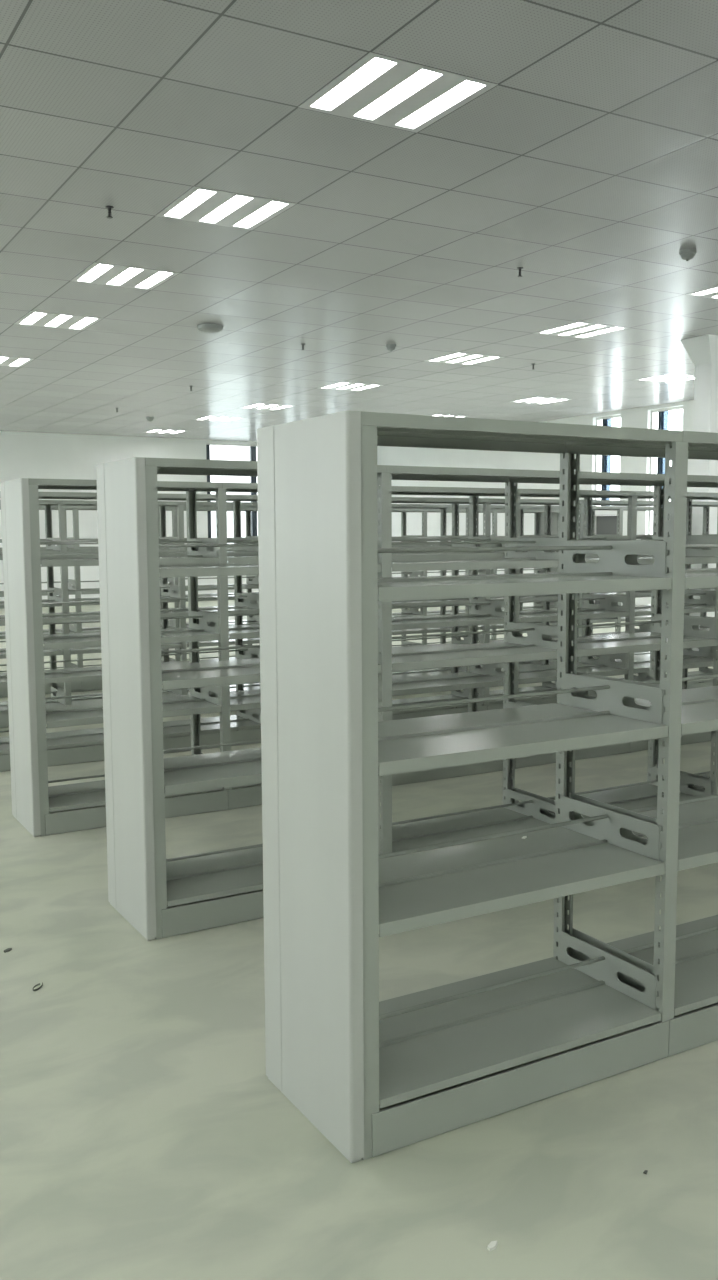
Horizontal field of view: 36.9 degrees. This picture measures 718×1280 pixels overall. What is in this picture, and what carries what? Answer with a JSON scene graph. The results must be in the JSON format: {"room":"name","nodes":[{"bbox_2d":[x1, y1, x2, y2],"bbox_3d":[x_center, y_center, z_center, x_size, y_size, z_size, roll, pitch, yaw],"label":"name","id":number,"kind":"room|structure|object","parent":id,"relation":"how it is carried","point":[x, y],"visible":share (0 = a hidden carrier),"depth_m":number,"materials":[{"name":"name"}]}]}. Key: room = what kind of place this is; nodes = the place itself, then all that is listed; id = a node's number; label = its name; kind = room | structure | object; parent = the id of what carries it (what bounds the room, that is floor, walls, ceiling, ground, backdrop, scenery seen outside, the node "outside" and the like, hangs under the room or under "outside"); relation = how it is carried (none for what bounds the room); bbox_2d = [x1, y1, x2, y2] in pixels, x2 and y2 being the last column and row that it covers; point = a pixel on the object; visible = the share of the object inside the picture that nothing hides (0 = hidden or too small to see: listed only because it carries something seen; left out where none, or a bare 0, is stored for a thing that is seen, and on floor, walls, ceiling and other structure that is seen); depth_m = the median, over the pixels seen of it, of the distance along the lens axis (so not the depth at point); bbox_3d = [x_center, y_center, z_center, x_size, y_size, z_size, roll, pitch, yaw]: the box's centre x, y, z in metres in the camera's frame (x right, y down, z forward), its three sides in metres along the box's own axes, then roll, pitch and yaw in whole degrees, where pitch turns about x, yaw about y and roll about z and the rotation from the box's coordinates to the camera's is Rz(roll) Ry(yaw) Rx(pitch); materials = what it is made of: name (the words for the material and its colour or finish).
{"room":"library stacks room","nodes":[
{"label":"library stacks room","id":0,"kind":"room"},
{"bbox_2d":[0,431,258,600],"bbox_3d":[-9.860,-2.807,24.078,23.150,4.318,0.240,-4,7,-30],"label":"wall","id":1,"kind":"structure","parent":0,"point":[33,455],"depth_m":25.75,"materials":[{"name":"white paint"}]},
{"bbox_2d":[206,443,256,563],"bbox_3d":[-3.211,-3.504,27.848,1.609,3.098,0.090,-4,7,-30],"label":"window","id":2,"kind":"structure","parent":1,"relation":"in","point":[252,447],"depth_m":27.93,"materials":[{"name":"white paint"}]},
{"bbox_2d":[0,0,717,441],"bbox_3d":[-2.030,-3.418,10.510,23.751,0.001,31.668,-4,7,-30],"label":"ceiling","id":3,"kind":"structure","parent":0,"point":[590,163],"depth_m":7.90,"materials":[{"name":"tile"}]},
{"bbox_2d":[0,357,33,366],"bbox_3d":[-4.945,-3.866,14.745,0.786,0.088,0.786,-4,7,-30],"label":"ceiling light","id":4,"kind":"object","parent":3,"relation":"attached to","point":[4,361],"visible":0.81,"depth_m":14.87,"materials":[{"name":"white plastic"}]},
{"bbox_2d":[14,311,102,329],"bbox_3d":[-3.362,-3.603,12.015,0.786,0.088,0.786,-4,7,-30],"label":"ceiling light","id":5,"kind":"object","parent":3,"relation":"attached to","point":[32,318],"visible":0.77,"depth_m":12.03,"materials":[{"name":"white plastic"}]},
{"bbox_2d":[105,206,113,218],"bbox_3d":[-1.818,-3.117,7.844,0.060,0.076,0.058,-4,7,-30],"label":"sprinkler head","id":6,"kind":"object","parent":3,"relation":"attached to","point":[109,208],"visible":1,"depth_m":7.83},
{"bbox_2d":[71,262,178,289],"bbox_3d":[-2.175,-3.406,9.967,0.786,0.088,0.786,-4,7,-30],"label":"ceiling light","id":7,"kind":"object","parent":3,"relation":"attached to","point":[96,273],"visible":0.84,"depth_m":9.98,"materials":[{"name":"white plastic"}]},
{"bbox_2d":[146,417,153,421],"bbox_3d":[-4.247,-4.483,21.893,0.150,0.104,0.150,-4,7,-30],"label":"smoke detector","id":8,"kind":"object","parent":3,"relation":"attached to","point":[150,419],"visible":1,"depth_m":21.84,"materials":[{"name":"white plastic"}]},
{"bbox_2d":[146,429,184,433],"bbox_3d":[-4.497,-4.885,25.008,0.786,0.088,0.786,-4,7,-30],"label":"ceiling light","id":9,"kind":"object","parent":3,"relation":"attached to","point":[155,430],"visible":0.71,"depth_m":25.07,"materials":[{"name":"white plastic"}]},
{"bbox_2d":[197,324,222,332],"bbox_3d":[-1.708,-3.569,12.353,0.300,0.066,0.300,-4,7,-30],"label":"ceiling speaker","id":10,"kind":"object","parent":3,"relation":"attached to","point":[207,328],"visible":1,"depth_m":12.26,"materials":[{"name":"white plastic"}]},
{"bbox_2d":[200,329,219,332],"bbox_3d":[-1.708,-3.544,12.355,0.224,0.016,0.224,-4,7,-30],"label":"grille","id":11,"kind":"object","parent":10,"relation":"attached to","point":[203,330],"depth_m":12.31,"materials":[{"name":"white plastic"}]},
{"bbox_2d":[194,416,240,420],"bbox_3d":[-2.914,-4.622,22.278,0.786,0.088,0.786,-4,7,-30],"label":"ceiling light","id":12,"kind":"object","parent":3,"relation":"attached to","point":[209,418],"visible":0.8,"depth_m":22.33,"materials":[{"name":"white plastic"}]},
{"bbox_2d":[156,186,296,229],"bbox_3d":[-0.988,-3.209,7.920,0.786,0.088,0.786,-4,7,-30],"label":"ceiling light","id":13,"kind":"object","parent":3,"relation":"attached to","point":[198,204],"visible":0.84,"depth_m":7.92,"materials":[{"name":"white plastic"}]},
{"bbox_2d":[241,404,292,409],"bbox_3d":[-1.727,-4.425,20.230,0.786,0.088,0.786,-4,7,-30],"label":"ceiling light","id":14,"kind":"object","parent":3,"relation":"attached to","point":[254,406],"visible":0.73,"depth_m":20.30,"materials":[{"name":"white plastic"}]},
{"bbox_2d":[319,382,382,390],"bbox_3d":[-0.144,-4.162,17.500,0.786,0.088,0.786,-4,7,-30],"label":"ceiling light","id":15,"kind":"object","parent":3,"relation":"attached to","point":[341,385],"visible":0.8,"depth_m":17.54,"materials":[{"name":"white plastic"}]},
{"bbox_2d":[386,344,395,351],"bbox_3d":[0.405,-3.697,13.647,0.130,0.086,0.130,-4,7,-30],"label":"smoke detector","id":16,"kind":"object","parent":3,"relation":"attached to","point":[390,347],"visible":1,"depth_m":13.60,"materials":[{"name":"white plastic"}]},
{"bbox_2d":[299,52,496,132],"bbox_3d":[0.199,-3.012,5.872,0.786,0.088,0.786,-4,7,-30],"label":"ceiling light","id":17,"kind":"object","parent":3,"relation":"attached to","point":[378,89],"visible":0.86,"depth_m":5.86,"materials":[{"name":"white plastic"}]},
{"bbox_2d":[430,414,467,416],"bbox_3d":[1.701,-4.636,22.197,0.786,0.088,0.786,-4,7,-30],"label":"ceiling light","id":18,"kind":"object","parent":3,"relation":"attached to","point":[436,414],"visible":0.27,"depth_m":21.98,"materials":[{"name":"white plastic"}]},
{"bbox_2d":[425,353,502,364],"bbox_3d":[1.438,-3.899,14.769,0.786,0.088,0.786,-4,7,-30],"label":"ceiling light","id":19,"kind":"object","parent":3,"relation":"attached to","point":[455,358],"visible":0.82,"depth_m":14.80,"materials":[{"name":"white plastic"}]},
{"bbox_2d":[511,397,571,403],"bbox_3d":[3.284,-4.373,19.467,0.786,0.088,0.786,-4,7,-30],"label":"ceiling light","id":20,"kind":"object","parent":3,"relation":"attached to","point":[536,400],"visible":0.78,"depth_m":19.47,"materials":[{"name":"white plastic"}]},
{"bbox_2d":[535,322,627,338],"bbox_3d":[2.625,-3.702,12.721,0.786,0.088,0.786,-4,7,-30],"label":"ceiling light","id":21,"kind":"object","parent":3,"relation":"attached to","point":[583,330],"visible":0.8,"depth_m":12.73,"materials":[{"name":"white plastic"}]},
{"bbox_2d":[637,373,694,382],"bbox_3d":[4.867,-4.110,16.736,0.786,0.088,0.786,-4,7,-30],"label":"ceiling light","id":22,"kind":"object","parent":3,"relation":"attached to","point":[668,378],"visible":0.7,"depth_m":16.76,"materials":[{"name":"white plastic"}]},
{"bbox_2d":[679,249,696,260],"bbox_3d":[2.795,-3.263,9.146,0.140,0.086,0.140,-4,7,-30],"label":"smoke detector","id":23,"kind":"object","parent":3,"relation":"attached to","point":[686,254],"visible":1,"depth_m":9.10,"materials":[{"name":"white plastic"}]},
{"bbox_2d":[685,286,717,299],"bbox_3d":[3.812,-3.505,10.674,0.786,0.088,0.786,-4,7,-30],"label":"ceiling light","id":24,"kind":"object","parent":3,"relation":"attached to","point":[712,293],"visible":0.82,"depth_m":10.81,"materials":[{"name":"white plastic"}]},
{"bbox_2d":[0,600,717,1279],"bbox_3d":[-2.093,0.690,10.916,23.630,0.120,31.280,-4,7,-30],"label":"floor","id":25,"kind":"structure","parent":0,"point":[145,1133],"depth_m":3.12,"materials":[{"name":"concrete"}]},
{"bbox_2d":[33,982,42,990],"bbox_3d":[-1.206,1.302,4.040,0.028,0.010,0.062,1,6,8],"label":"band","id":26,"kind":"object","parent":25,"relation":"on","point":[42,982],"visible":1,"depth_m":4.03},
{"bbox_2d":[0,505,558,697],"bbox_3d":[-0.732,-0.605,13.175,7.930,2.000,0.547,-4,7,-30],"label":"bookshelf","id":27,"kind":"object","parent":25,"relation":"on","point":[538,514],"visible":0.13,"depth_m":12.58,"materials":[{"name":"metal"}]},
{"bbox_2d":[0,499,689,727],"bbox_3d":[0.124,-0.451,11.572,9.044,2.000,0.547,-4,7,-30],"label":"bookshelf","id":28,"kind":"object","parent":25,"relation":"on","point":[168,591],"visible":0.14,"depth_m":10.34,"materials":[{"name":"grey metal"}]},
{"bbox_2d":[0,478,717,836],"bbox_3d":[1.947,-0.148,8.430,9.044,2.000,0.547,-4,7,-30],"label":"bookshelf","id":29,"kind":"object","parent":25,"relation":"on","point":[33,800],"visible":0.49,"depth_m":6.58,"materials":[{"name":"grey metal"}]},
{"bbox_2d":[0,492,717,771],"bbox_3d":[1.035,-0.299,10.001,9.044,2.000,0.547,-4,7,-30],"label":"bookshelf","id":30,"kind":"object","parent":25,"relation":"on","point":[85,745],"visible":0.21,"depth_m":8.93,"materials":[{"name":"grey metal"}]},
{"bbox_2d":[96,457,717,940],"bbox_3d":[2.891,0.001,6.878,9.044,2.000,0.547,-4,7,-30],"label":"bookshelf","id":31,"kind":"object","parent":25,"relation":"on","point":[141,879],"visible":0.52,"depth_m":4.85,"materials":[{"name":"grey metal"}]},
{"bbox_2d":[257,410,717,1162],"bbox_3d":[3.754,0.155,5.279,9.044,2.000,0.547,-4,7,-30],"label":"bookshelf","id":32,"kind":"object","parent":25,"relation":"on","point":[334,1050],"visible":1,"depth_m":3.19,"materials":[{"name":"metal"}]},
{"bbox_2d":[487,1241,496,1250],"bbox_3d":[0.319,1.442,2.563,0.017,0.008,0.036,5,8,42],"label":"paper scrap","id":33,"kind":"object","parent":25,"relation":"on","point":[493,1244],"visible":1,"depth_m":2.56,"materials":[{"name":"white paper"}]},
{"bbox_2d":[377,400,693,620],"bbox_3d":[8.026,-2.143,16.509,0.240,4.318,31.280,-4,7,-30],"label":"wall","id":34,"kind":"structure","parent":0,"point":[640,417],"depth_m":24.22,"materials":[{"name":"white paint"}]},
{"bbox_2d":[593,514,618,603],"bbox_3d":[4.987,-1.506,21.733,0.140,2.050,0.800,-4,7,-30],"label":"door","id":35,"kind":"structure","parent":34,"relation":"in","point":[604,523],"depth_m":21.67,"materials":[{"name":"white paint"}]},
{"bbox_2d":[595,415,620,505],"bbox_3d":[5.025,-3.559,21.557,0.090,1.828,0.798,-4,7,-30],"label":"window","id":36,"kind":"structure","parent":34,"relation":"in","point":[606,421],"depth_m":21.64,"materials":[{"name":"white paint"}]},
{"bbox_2d":[649,406,682,534],"bbox_3d":[5.808,-2.797,20.275,0.090,3.098,0.878,-4,7,-30],"label":"window","id":37,"kind":"structure","parent":34,"relation":"in","point":[662,413],"depth_m":20.34,"materials":[{"name":"white paint"}]},
{"bbox_2d":[681,334,717,650],"bbox_3d":[4.594,-1.719,13.673,1.090,4.068,0.450,-4,7,-30],"label":"column","id":38,"kind":"structure","parent":0,"point":[702,350],"depth_m":13.36,"materials":[{"name":"white paint"}]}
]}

